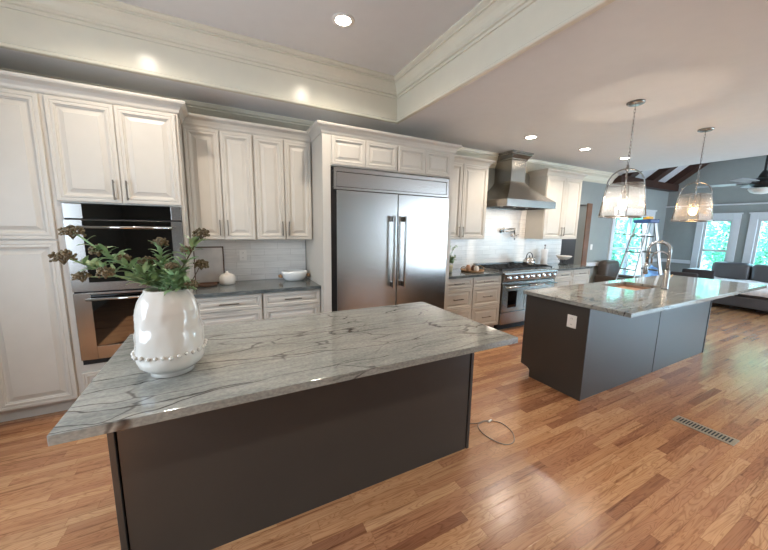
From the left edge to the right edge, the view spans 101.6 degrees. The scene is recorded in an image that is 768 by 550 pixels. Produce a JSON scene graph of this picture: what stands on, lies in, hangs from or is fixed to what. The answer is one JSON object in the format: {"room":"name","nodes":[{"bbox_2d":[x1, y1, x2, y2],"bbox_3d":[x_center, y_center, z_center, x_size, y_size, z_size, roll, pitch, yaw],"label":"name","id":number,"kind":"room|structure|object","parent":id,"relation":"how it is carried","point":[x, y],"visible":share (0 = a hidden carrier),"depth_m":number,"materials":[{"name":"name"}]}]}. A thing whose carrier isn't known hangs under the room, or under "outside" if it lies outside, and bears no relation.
{"room":"kitchen","nodes":[
{"label":"kitchen","id":0,"kind":"room"},
{"bbox_2d":[0,303,767,549],"bbox_3d":[3.435,1.299,2.362,12.440,0.080,7.220,-3,10,-27],"label":"floor","id":1,"kind":"structure","parent":0,"point":[610,469],"depth_m":1.95,"materials":[{"name":"brown wood"}]},
{"bbox_2d":[0,87,81,421],"bbox_3d":[-3.038,-0.104,2.457,0.978,2.455,0.696,-3,10,-27],"label":"pantry cabinet","id":2,"kind":"object","parent":1,"relation":"on","point":[39,369],"visible":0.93,"depth_m":2.33,"materials":[{"name":"paint"}]},
{"bbox_2d":[42,93,194,391],"bbox_3d":[-2.242,-0.152,2.868,0.816,2.455,0.696,-3,10,-27],"label":"tall cabinet","id":3,"kind":"object","parent":1,"relation":"on","point":[103,153],"visible":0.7,"depth_m":2.46,"materials":[{"name":"paint"}]},
{"bbox_2d":[61,203,185,364],"bbox_3d":[-2.204,0.044,2.825,0.752,1.290,0.646,-3,10,-27],"label":"double wall oven","id":4,"kind":"object","parent":3,"relation":"in","point":[104,308],"visible":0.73,"depth_m":2.54,"materials":[{"name":"silver"}]},
{"bbox_2d":[196,293,262,325],"bbox_3d":[-1.627,0.588,3.316,0.600,0.878,0.662,-3,10,-27],"label":"base cabinet","id":5,"kind":"object","parent":1,"relation":"on","point":[216,310],"visible":0.27,"depth_m":3.02,"materials":[{"name":"paint"}]},
{"bbox_2d":[192,277,320,297],"bbox_3d":[-1.360,0.118,3.393,1.198,0.035,0.645,-3,10,-27],"label":"countertop","id":6,"kind":"structure","parent":5,"relation":"on","point":[264,285],"depth_m":3.24,"materials":[{"name":"stone"}]},
{"bbox_2d":[197,282,216,286],"bbox_3d":[-1.851,0.101,3.264,0.206,0.020,0.206,-3,10,-27],"label":"wooden tray","id":7,"kind":"object","parent":6,"relation":"on","point":[204,284],"visible":0.82,"depth_m":3.28,"materials":[{"name":"brown wood"}]},
{"bbox_2d":[193,246,224,282],"bbox_3d":[-1.897,-0.109,3.406,0.290,0.398,0.080,-3,10,-27],"label":"framed board","id":8,"kind":"object","parent":6,"relation":"on","point":[214,255],"visible":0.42,"depth_m":3.41,"materials":[{"name":"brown wood"}]},
{"bbox_2d":[219,271,235,284],"bbox_3d":[-1.689,0.027,3.377,0.164,0.138,0.164,-3,10,-27],"label":"ceramic jar","id":9,"kind":"object","parent":6,"relation":"on","point":[227,278],"visible":1,"depth_m":3.32,"materials":[{"name":"white ceramic"}]},
{"bbox_2d":[278,269,309,280],"bbox_3d":[-1.054,0.004,3.690,0.365,0.112,0.238,-3,10,-27],"label":"serving bowl","id":10,"kind":"object","parent":6,"relation":"on","point":[294,274],"visible":1,"depth_m":3.61,"materials":[{"name":"white ceramic"}]},
{"bbox_2d":[107,353,473,549],"bbox_3d":[-0.400,0.802,2.014,1.931,0.878,0.662,-3,10,-27],"label":"kitchen island","id":11,"kind":"object","parent":1,"relation":"on","point":[209,480],"visible":0.57,"depth_m":1.59,"materials":[{"name":"paint"}]},
{"bbox_2d":[47,302,517,445],"bbox_3d":[-0.331,0.370,1.823,2.015,0.035,0.992,-3,10,-27],"label":"island countertop","id":12,"kind":"structure","parent":11,"relation":"on","point":[246,361],"depth_m":1.48,"materials":[{"name":"grey stone"}]},
{"bbox_2d":[130,286,207,377],"bbox_3d":[-0.912,0.234,1.331,0.272,0.360,0.276,-2,9,-20],"label":"vase","id":13,"kind":"object","parent":12,"relation":"on","point":[169,339],"visible":0.98,"depth_m":1.24,"materials":[{"name":"white ceramic"}]},
{"bbox_2d":[48,249,165,291],"bbox_3d":[-1.034,0.134,1.234,0.352,0.483,0.128,-6,11,-39],"label":"stem","id":14,"kind":"object","parent":13,"relation":"in","point":[62,256],"visible":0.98,"depth_m":1.15,"materials":[{"name":"green plant"}]},
{"bbox_2d":[57,225,168,289],"bbox_3d":[-1.044,0.087,1.262,0.357,0.567,0.146,-3,10,-27],"label":"stem","id":15,"kind":"object","parent":13,"relation":"in","point":[120,257],"visible":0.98,"depth_m":1.24,"materials":[{"name":"green plant"}]},
{"bbox_2d":[137,256,159,291],"bbox_3d":[-0.986,0.137,1.361,0.132,0.441,0.095,-3,10,-27],"label":"stem","id":16,"kind":"object","parent":13,"relation":"in","point":[150,262],"visible":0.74,"depth_m":1.32,"materials":[{"name":"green plant"}]},
{"bbox_2d":[147,237,175,277],"bbox_3d":[-0.934,0.099,1.349,0.104,0.521,0.131,5,9,24],"label":"stem","id":17,"kind":"object","parent":13,"relation":"in","point":[158,242],"visible":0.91,"depth_m":1.31,"materials":[{"name":"green plant"}]},
{"bbox_2d":[161,262,191,285],"bbox_3d":[-0.849,0.155,1.309,0.112,0.424,0.115,-3,10,-27],"label":"stem","id":18,"kind":"object","parent":13,"relation":"in","point":[170,266],"visible":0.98,"depth_m":1.27,"materials":[{"name":"green plant"}]},
{"bbox_2d":[155,228,209,288],"bbox_3d":[-0.831,0.084,1.319,0.205,0.563,0.120,-3,10,-27],"label":"stem","id":19,"kind":"object","parent":13,"relation":"in","point":[199,232],"visible":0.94,"depth_m":1.31,"materials":[{"name":"green plant"}]},
{"bbox_2d":[157,259,208,295],"bbox_3d":[-0.817,0.152,1.322,0.128,0.427,0.199,8,11,38],"label":"stem","id":20,"kind":"object","parent":13,"relation":"in","point":[202,263],"visible":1,"depth_m":1.29,"materials":[{"name":"green plant"}]},
{"bbox_2d":[262,289,319,318],"bbox_3d":[-1.095,0.556,3.590,0.591,0.878,0.662,-3,10,-27],"label":"base cabinet","id":21,"kind":"object","parent":1,"relation":"on","point":[298,302],"visible":0.33,"depth_m":3.28,"materials":[{"name":"paint"}]},
{"bbox_2d":[306,133,453,312],"bbox_3d":[-0.061,-0.279,3.950,1.656,2.457,0.771,-3,10,-27],"label":"tall cabinet","id":22,"kind":"object","parent":1,"relation":"on","point":[328,151],"visible":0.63,"depth_m":3.36,"materials":[{"name":"paint"}]},
{"bbox_2d":[331,167,448,311],"bbox_3d":[-0.024,-0.127,3.923,1.502,2.125,0.803,-3,10,-27],"label":"refrigerator","id":23,"kind":"object","parent":1,"relation":"on","point":[389,231],"visible":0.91,"depth_m":3.53,"materials":[{"name":"silver metal"}]},
{"bbox_2d":[447,277,472,318],"bbox_3d":[0.878,0.436,4.607,0.528,0.878,0.662,-3,10,-27],"label":"base cabinet","id":24,"kind":"object","parent":1,"relation":"on","point":[459,301],"visible":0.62,"depth_m":4.35,"materials":[{"name":"paint"}]},
{"bbox_2d":[470,275,501,327],"bbox_3d":[1.362,0.407,4.857,0.558,0.878,0.662,-3,10,-27],"label":"base cabinet","id":25,"kind":"object","parent":1,"relation":"on","point":[485,302],"visible":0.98,"depth_m":4.58,"materials":[{"name":"paint"}]},
{"bbox_2d":[449,268,502,278],"bbox_3d":[1.132,-0.032,4.677,1.092,0.035,0.645,-3,10,-27],"label":"countertop","id":26,"kind":"structure","parent":25,"relation":"on","point":[456,273],"depth_m":4.49,"materials":[{"name":"stone"}]},
{"bbox_2d":[449,243,456,272],"bbox_3d":[0.954,-0.249,4.527,0.212,0.431,0.268,6,10,29],"label":"potted plant","id":27,"kind":"object","parent":26,"relation":"on","point":[451,260],"visible":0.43,"depth_m":4.51,"materials":[{"name":"green plant"}]},
{"bbox_2d":[460,266,483,272],"bbox_3d":[1.326,-0.093,4.696,0.340,0.085,0.340,-3,10,-27],"label":"wicker tray","id":28,"kind":"object","parent":26,"relation":"on","point":[465,268],"visible":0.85,"depth_m":4.59,"materials":[{"name":"brown wicker"}]},
{"bbox_2d":[470,419,514,444],"bbox_3d":[0.866,1.198,2.421,0.240,0.014,0.321,-3,10,-27],"label":"power cable","id":29,"kind":"object","parent":1,"relation":"on","point":[490,420],"visible":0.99,"depth_m":2.46,"materials":[{"name":"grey plastic"}]},
{"bbox_2d":[473,261,557,329],"bbox_3d":[2.175,0.310,5.233,1.216,0.985,0.711,-3,10,-27],"label":"range cooker","id":30,"kind":"object","parent":1,"relation":"on","point":[517,276],"visible":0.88,"depth_m":4.90,"materials":[{"name":"metal"}]},
{"bbox_2d":[479,267,554,272],"bbox_3d":[2.160,-0.109,5.212,1.216,0.029,0.618,-3,10,-27],"label":"cooktop","id":31,"kind":"object","parent":30,"relation":"in","point":[501,269],"depth_m":4.93,"materials":[{"name":"metal"}]},
{"bbox_2d":[523,252,534,264],"bbox_3d":[2.512,-0.292,5.412,0.200,0.212,0.200,4,9,17],"label":"kettle","id":32,"kind":"object","parent":30,"relation":"on","point":[529,260],"visible":1,"depth_m":5.36,"materials":[{"name":"silver metal"}]},
{"bbox_2d":[553,270,572,286],"bbox_3d":[2.932,0.312,5.666,0.500,0.878,0.662,-3,10,-27],"label":"base cabinet","id":33,"kind":"object","parent":1,"relation":"on","point":[564,278],"visible":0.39,"depth_m":5.37,"materials":[{"name":"paint"}]},
{"bbox_2d":[572,268,589,284],"bbox_3d":[3.380,0.285,5.897,0.505,0.878,0.662,-3,10,-27],"label":"base cabinet","id":34,"kind":"object","parent":1,"relation":"on","point":[580,276],"visible":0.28,"depth_m":5.59,"materials":[{"name":"paint"}]},
{"bbox_2d":[547,263,592,270],"bbox_3d":[3.173,-0.156,5.729,1.048,0.035,0.645,-3,10,-27],"label":"countertop","id":35,"kind":"structure","parent":34,"relation":"on","point":[561,267],"depth_m":5.60,"materials":[{"name":"stone"}]},
{"bbox_2d":[540,245,547,264],"bbox_3d":[2.975,-0.379,5.813,0.156,0.374,0.156,-3,10,-27],"label":"paper towel holder","id":36,"kind":"object","parent":35,"relation":"on","point":[544,252],"visible":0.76,"depth_m":5.78,"materials":[{"name":"white paper"}]},
{"bbox_2d":[556,255,571,264],"bbox_3d":[3.348,-0.275,5.843,0.270,0.170,0.270,-3,10,-27],"label":"footed bowl","id":37,"kind":"object","parent":35,"relation":"on","point":[561,257],"visible":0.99,"depth_m":5.79,"materials":[{"name":"white ceramic"}]},
{"bbox_2d":[521,295,711,400],"bbox_3d":[2.837,0.604,3.700,2.685,0.878,0.650,-3,10,-27],"label":"kitchen island","id":38,"kind":"object","parent":1,"relation":"on","point":[605,351],"visible":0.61,"depth_m":3.13,"materials":[{"name":"paint"}]},
{"bbox_2d":[567,314,576,328],"bbox_3d":[1.728,0.428,2.886,0.009,0.118,0.085,-3,10,-27],"label":"wall outlet","id":39,"kind":"object","parent":38,"relation":"attached to","point":[571,319],"visible":1,"depth_m":2.88,"materials":[{"name":"white plastic"}]},
{"bbox_2d":[523,275,766,317],"bbox_3d":[3.111,0.162,3.598,3.203,0.035,0.990,-3,10,-27],"label":"island countertop","id":40,"kind":"structure","parent":38,"relation":"on","point":[682,291],"depth_m":3.24,"materials":[{"name":"grey stone"}]},
{"bbox_2d":[610,284,648,289],"bbox_3d":[2.907,0.274,3.725,0.624,0.230,0.404,-3,10,-27],"label":"sink","id":41,"kind":"object","parent":40,"relation":"in","point":[624,286],"visible":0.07,"depth_m":3.87,"materials":[{"name":"metal"}]},
{"bbox_2d":[643,240,672,289],"bbox_3d":[3.100,-0.118,3.523,0.270,0.540,0.108,6,10,32],"label":"kitchen faucet","id":42,"kind":"object","parent":40,"relation":"on","point":[666,275],"visible":1,"depth_m":3.48,"materials":[{"name":"silver metal"}]},
{"bbox_2d":[594,260,640,281],"bbox_3d":[5.014,0.168,6.685,0.720,0.930,0.700,-3,10,-27],"label":"armchair","id":43,"kind":"object","parent":1,"relation":"on","point":[607,270],"visible":0.27,"depth_m":6.71,"materials":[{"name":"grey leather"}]},
{"bbox_2d":[615,219,662,279],"bbox_3d":[4.448,-0.071,5.460,0.849,1.763,0.480,1,9,-3],"label":"step ladder","id":44,"kind":"object","parent":1,"relation":"on","point":[643,234],"visible":0.53,"depth_m":5.30,"materials":[{"name":"metal"}]},
{"bbox_2d":[645,265,662,276],"bbox_3d":[6.067,0.174,7.091,0.859,0.773,0.779,-3,10,-27],"label":"sheet","id":45,"kind":"object","parent":1,"relation":"on","point":[650,273],"visible":0.05,"depth_m":7.05,"materials":[{"name":"blue fabric"}]},
{"bbox_2d":[670,271,697,277],"bbox_3d":[5.226,0.378,5.610,0.490,0.841,0.480,-7,11,-42],"label":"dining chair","id":46,"kind":"object","parent":1,"relation":"on","point":[687,274],"visible":0.12,"depth_m":5.63,"materials":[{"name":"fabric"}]},
{"bbox_2d":[682,268,714,278],"bbox_3d":[5.979,0.326,6.044,0.490,0.841,0.480,-7,11,-42],"label":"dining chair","id":47,"kind":"object","parent":1,"relation":"on","point":[707,274],"visible":0.22,"depth_m":6.06,"materials":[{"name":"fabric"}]},
{"bbox_2d":[671,415,739,445],"bbox_3d":[2.530,1.222,2.480,0.130,0.006,0.360,-3,10,-27],"label":"floor vent","id":48,"kind":"object","parent":1,"relation":"in","point":[715,434],"visible":1,"depth_m":2.46,"materials":[{"name":"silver metal"}]},
{"bbox_2d":[711,261,767,310],"bbox_3d":[7.726,0.324,5.944,0.880,0.930,2.820,-3,10,-27],"label":"sofa","id":49,"kind":"object","parent":1,"relation":"on","point":[729,270],"visible":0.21,"depth_m":6.42,"materials":[{"name":"fabric"}]},
{"bbox_2d":[688,268,767,297],"bbox_3d":[7.370,0.185,6.196,0.586,0.406,2.031,-3,10,-27],"label":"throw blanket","id":50,"kind":"object","parent":49,"relation":"on","point":[762,292],"visible":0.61,"depth_m":6.12,"materials":[{"name":"fabric"}]},
{"bbox_2d":[711,261,753,279],"bbox_3d":[7.550,-0.041,6.812,0.320,0.470,0.587,-3,10,-27],"label":"cushion","id":51,"kind":"object","parent":49,"relation":"on","point":[729,270],"depth_m":6.68,"materials":[{"name":"fabric"}]},
{"bbox_2d":[738,294,767,299],"bbox_3d":[7.477,0.363,6.159,0.630,0.180,0.587,-3,10,-27],"label":"seat cushion","id":52,"kind":"object","parent":49,"relation":"on","point":[740,296],"depth_m":6.13,"materials":[{"name":"fabric"}]},
{"bbox_2d":[750,264,767,282],"bbox_3d":[7.824,0.041,6.290,0.320,0.470,0.587,-3,10,-27],"label":"cushion","id":53,"kind":"object","parent":49,"relation":"on","point":[759,272],"depth_m":6.36,"materials":[{"name":"fabric"}]},
{"bbox_2d":[0,0,767,173],"bbox_3d":[2.216,-1.639,1.344,9.660,0.510,7.370,-3,10,-27],"label":"ceiling","id":54,"kind":"structure","parent":0,"point":[695,65],"depth_m":2.65,"materials":[{"name":"paint"}]},
{"bbox_2d":[0,0,536,98],"bbox_3d":[-0.320,-1.629,0.544,3.605,0.175,4.900,-3,10,-27],"label":"trim","id":55,"kind":"structure","parent":54,"relation":"attached to","point":[113,16],"depth_m":2.58,"materials":[{"name":"paint"}]},
{"bbox_2d":[0,0,598,119],"bbox_3d":[-0.322,-1.511,0.562,3.665,0.414,4.960,-3,10,-27],"label":"trim","id":56,"kind":"structure","parent":54,"relation":"attached to","point":[21,28],"depth_m":2.50,"materials":[{"name":"paint"}]},
{"bbox_2d":[0,0,614,123],"bbox_3d":[-0.325,-1.309,0.592,3.685,0.030,4.980,-3,10,-27],"label":"trim","id":57,"kind":"structure","parent":54,"relation":"attached to","point":[598,5],"depth_m":2.43,"materials":[{"name":"paint"}]},
{"bbox_2d":[332,12,354,27],"bbox_3d":[-0.322,-2.001,2.464,0.180,0.008,0.180,-3,10,-27],"label":"recessed light","id":58,"kind":"object","parent":54,"relation":"in","point":[340,19],"visible":1,"depth_m":2.46,"materials":[{"name":"white plastic"}]},
{"bbox_2d":[524,135,538,138],"bbox_3d":[1.910,-1.789,4.073,0.180,0.008,0.180,-3,10,-27],"label":"recessed light","id":59,"kind":"object","parent":54,"relation":"in","point":[528,136],"visible":1,"depth_m":4.07,"materials":[{"name":"white plastic"}]},
{"bbox_2d":[578,147,591,150],"bbox_3d":[2.963,-1.854,4.621,0.180,0.008,0.180,-3,10,-27],"label":"recessed light","id":60,"kind":"object","parent":54,"relation":"in","point":[587,148],"visible":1,"depth_m":4.63,"materials":[{"name":"white plastic"}]},
{"bbox_2d":[598,99,646,217],"bbox_3d":[2.343,-1.089,3.003,0.387,1.062,0.387,-3,10,-27],"label":"pendant lamp","id":61,"kind":"object","parent":54,"relation":"hanging from","point":[622,205],"visible":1,"depth_m":2.99,"materials":[{"name":"silver metal"}]},
{"bbox_2d":[670,127,714,221],"bbox_3d":[3.739,-1.174,3.727,0.387,1.062,0.387,-3,10,-27],"label":"pendant lamp","id":62,"kind":"object","parent":54,"relation":"hanging from","point":[693,210],"visible":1,"depth_m":3.72,"materials":[{"name":"silver metal"}]},
{"bbox_2d":[243,168,668,282],"bbox_3d":[1.762,-0.656,5.378,12.440,2.840,0.150,-3,10,-27],"label":"wall","id":63,"kind":"structure","parent":0,"point":[591,192],"depth_m":6.81,"materials":[{"name":"paint"}]},
{"bbox_2d":[181,124,255,239],"bbox_3d":[-1.669,-0.899,3.216,0.600,1.061,0.386,-3,10,-27],"label":"upper cabinet","id":64,"kind":"object","parent":63,"relation":"attached to","point":[218,164],"visible":0.98,"depth_m":3.07,"materials":[{"name":"paint"}]},
{"bbox_2d":[0,70,494,166],"bbox_3d":[-0.787,-1.452,3.131,5.733,0.090,0.721,-4,10,-32],"label":"trim","id":65,"kind":"structure","parent":63,"relation":"attached to","point":[8,79],"depth_m":2.92,"materials":[{"name":"paint"}]},
{"bbox_2d":[252,134,311,239],"bbox_3d":[-1.137,-0.931,3.490,0.594,1.061,0.386,-3,10,-27],"label":"upper cabinet","id":66,"kind":"object","parent":63,"relation":"attached to","point":[281,166],"visible":1,"depth_m":3.34,"materials":[{"name":"paint"}]},
{"bbox_2d":[0,67,618,184],"bbox_3d":[2.267,-1.284,1.397,9.560,0.205,7.120,-3,10,-27],"label":"trim","id":67,"kind":"structure","parent":63,"relation":"attached to","point":[196,107],"depth_m":3.47,"materials":[{"name":"paint"}]},
{"bbox_2d":[196,209,561,280],"bbox_3d":[0.731,-0.617,4.750,6.270,1.086,0.012,-3,10,-27],"label":"backsplash","id":68,"kind":"structure","parent":63,"relation":"attached to","point":[266,259],"depth_m":5.08,"materials":[{"name":"tile"}]},
{"bbox_2d":[239,250,246,260],"bbox_3d":[-1.607,-0.225,3.572,0.075,0.118,0.009,-3,10,-27],"label":"wall outlet","id":69,"kind":"object","parent":68,"relation":"attached to","point":[242,253],"visible":1,"depth_m":3.57,"materials":[{"name":"white plastic"}]},
{"bbox_2d":[499,228,518,239],"bbox_3d":[2.159,-0.710,5.410,0.354,0.210,0.108,-3,9,-24],"label":"pot filler","id":70,"kind":"object","parent":68,"relation":"attached to","point":[514,229],"visible":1,"depth_m":5.39,"materials":[{"name":"silver metal"}]},
{"bbox_2d":[450,162,488,238],"bbox_3d":[1.038,-1.072,4.610,0.975,1.080,0.386,-3,10,-27],"label":"upper cabinet","id":71,"kind":"object","parent":63,"relation":"attached to","point":[470,182],"visible":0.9,"depth_m":4.53,"materials":[{"name":"paint"}]},
{"bbox_2d":[486,150,555,210],"bbox_3d":[2.116,-1.491,4.971,1.097,0.853,0.633,-3,10,-27],"label":"range hood","id":72,"kind":"object","parent":63,"relation":"attached to","point":[509,190],"visible":0.91,"depth_m":4.89,"materials":[{"name":"metal"}]},
{"bbox_2d":[525,175,581,238],"bbox_3d":[3.082,-1.196,5.663,0.971,1.080,0.386,-3,10,-27],"label":"upper cabinet","id":73,"kind":"object","parent":63,"relation":"attached to","point":[561,222],"visible":1,"depth_m":5.50,"materials":[{"name":"paint"}]},
{"bbox_2d":[528,168,587,179],"bbox_3d":[3.096,-1.764,5.570,1.099,0.090,0.394,-3,10,-27],"label":"trim","id":74,"kind":"structure","parent":73,"relation":"on","point":[554,172],"depth_m":5.38,"materials":[{"name":"paint"}]},
{"bbox_2d":[581,203,592,265],"bbox_3d":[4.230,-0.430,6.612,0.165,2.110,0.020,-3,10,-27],"label":"door","id":75,"kind":"structure","parent":63,"relation":"in","point":[589,205],"depth_m":6.54,"materials":[{"name":"brown wood"}]},
{"bbox_2d":[586,258,656,265],"bbox_3d":[5.744,-0.309,7.420,3.240,0.080,0.030,-3,10,-27],"label":"trim","id":76,"kind":"structure","parent":63,"relation":"attached to","point":[655,259],"depth_m":6.80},
{"bbox_2d":[607,207,656,275],"bbox_3d":[5.831,-0.689,7.449,1.880,1.734,0.135,-3,10,-27],"label":"window","id":77,"kind":"structure","parent":63,"relation":"in","point":[631,211],"depth_m":7.39,"materials":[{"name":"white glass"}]},
{"bbox_2d":[560,239,575,263],"bbox_3d":[3.757,-0.799,7.372,3.100,2.600,1.550,-3,10,-27],"label":"wall","id":78,"kind":"structure","parent":0,"point":[568,245],"depth_m":7.71,"materials":[{"name":"grey paint"}]},
{"bbox_2d":[616,233,651,234],"bbox_3d":[4.248,-0.695,5.358,0.420,0.022,0.300,1,9,-3],"label":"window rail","id":79,"kind":"object","parent":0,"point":[616,233],"depth_m":5.24,"materials":[{"name":"metal"}]},
{"bbox_2d":[619,165,688,181],"bbox_3d":[7.761,-3.163,3.928,2.950,3.231,7.620,-3,10,-27],"label":"vault","id":80,"kind":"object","parent":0,"point":[678,169],"depth_m":7.33,"materials":[{"name":"white paint"}]},
{"bbox_2d":[622,171,641,176],"bbox_3d":[6.118,-3.295,5.121,0.240,3.094,3.560,-3,10,-27],"label":"beam","id":81,"kind":"structure","parent":80,"relation":"attached to","point":[632,174],"depth_m":6.71,"materials":[{"name":"brown wood"}]},
{"bbox_2d":[613,175,678,191],"bbox_3d":[6.078,-2.088,7.220,2.620,0.150,0.185,-3,10,-27],"label":"beam","id":82,"kind":"structure","parent":80,"relation":"attached to","point":[650,184],"depth_m":7.09,"materials":[{"name":"brown wood"}]},
{"bbox_2d":[646,167,676,180],"bbox_3d":[7.032,-3.350,5.592,0.240,3.094,3.560,-3,10,-27],"label":"beam","id":83,"kind":"structure","parent":80,"relation":"attached to","point":[659,174],"depth_m":7.08,"materials":[{"name":"brown wood"}]},
{"bbox_2d":[665,162,710,184],"bbox_3d":[7.911,-3.403,6.045,0.300,3.094,3.560,-3,10,-27],"label":"beam","id":84,"kind":"structure","parent":80,"relation":"attached to","point":[690,170],"depth_m":7.44,"materials":[{"name":"brown wood"}]},
{"bbox_2d":[697,155,767,193],"bbox_3d":[6.265,-2.444,5.079,1.529,2.213,1.538,-3,10,-27],"label":"ceiling fan","id":85,"kind":"object","parent":80,"relation":"hanging from","point":[759,185],"visible":0.99,"depth_m":5.16,"materials":[{"name":"black metal"}]},
{"bbox_2d":[660,155,767,272],"bbox_3d":[8.902,-1.903,4.812,0.150,5.707,7.370,-3,10,-27],"label":"wall","id":86,"kind":"structure","parent":0,"point":[680,235],"depth_m":7.21,"materials":[{"name":"paint"}]},
{"bbox_2d":[661,258,689,263],"bbox_3d":[8.080,-0.120,6.419,0.030,0.080,3.990,-3,10,-27],"label":"trim","id":87,"kind":"structure","parent":86,"relation":"attached to","point":[662,259],"depth_m":7.82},
{"bbox_2d":[690,213,743,267],"bbox_3d":[7.655,-0.642,7.265,0.135,1.553,0.750,-3,10,-27],"label":"window","id":88,"kind":"structure","parent":86,"relation":"in","point":[734,218],"depth_m":7.18,"materials":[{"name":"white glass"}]},
{"bbox_2d":[666,202,767,207],"bbox_3d":[8.818,-1.233,4.846,0.040,0.030,7.120,-3,10,-27],"label":"trim","id":89,"kind":"structure","parent":86,"relation":"attached to","point":[759,202],"depth_m":7.05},
{"bbox_2d":[742,212,767,264],"bbox_3d":[8.095,-0.509,6.427,0.135,1.553,0.980,-3,10,-27],"label":"window","id":90,"kind":"structure","parent":86,"relation":"in","point":[755,217],"depth_m":6.71,"materials":[{"name":"white wood"}]},
{"label":"outside","id":91,"kind":"structure","parent":0,"visible":0},
{"bbox_2d":[615,244,765,274],"bbox_3d":[28.920,-0.519,20.804,49.570,0.100,70.000,-3,10,-27],"label":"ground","id":92,"kind":"structure","parent":91,"point":[633,265],"depth_m":20.04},
{"bbox_2d":[611,218,642,272],"bbox_3d":[10.546,-2.899,14.140,3.390,6.142,3.529,9,11,42],"label":"tree","id":93,"kind":"object","parent":92,"relation":"on","point":[622,238],"visible":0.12,"depth_m":13.77,"materials":[{"name":"green plant"}]},
{"bbox_2d":[615,218,641,258],"bbox_3d":[14.143,-4.970,19.919,4.811,8.717,5.009,-4,10,-29],"label":"tree","id":94,"kind":"object","parent":92,"relation":"on","point":[621,223],"visible":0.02,"depth_m":19.04,"materials":[{"name":"green plant"}]},
{"bbox_2d":[700,221,767,269],"bbox_3d":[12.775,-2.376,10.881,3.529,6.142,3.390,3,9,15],"label":"tree","id":95,"kind":"object","parent":92,"relation":"on","point":[760,252],"visible":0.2,"depth_m":11.18,"materials":[{"name":"green plant"}]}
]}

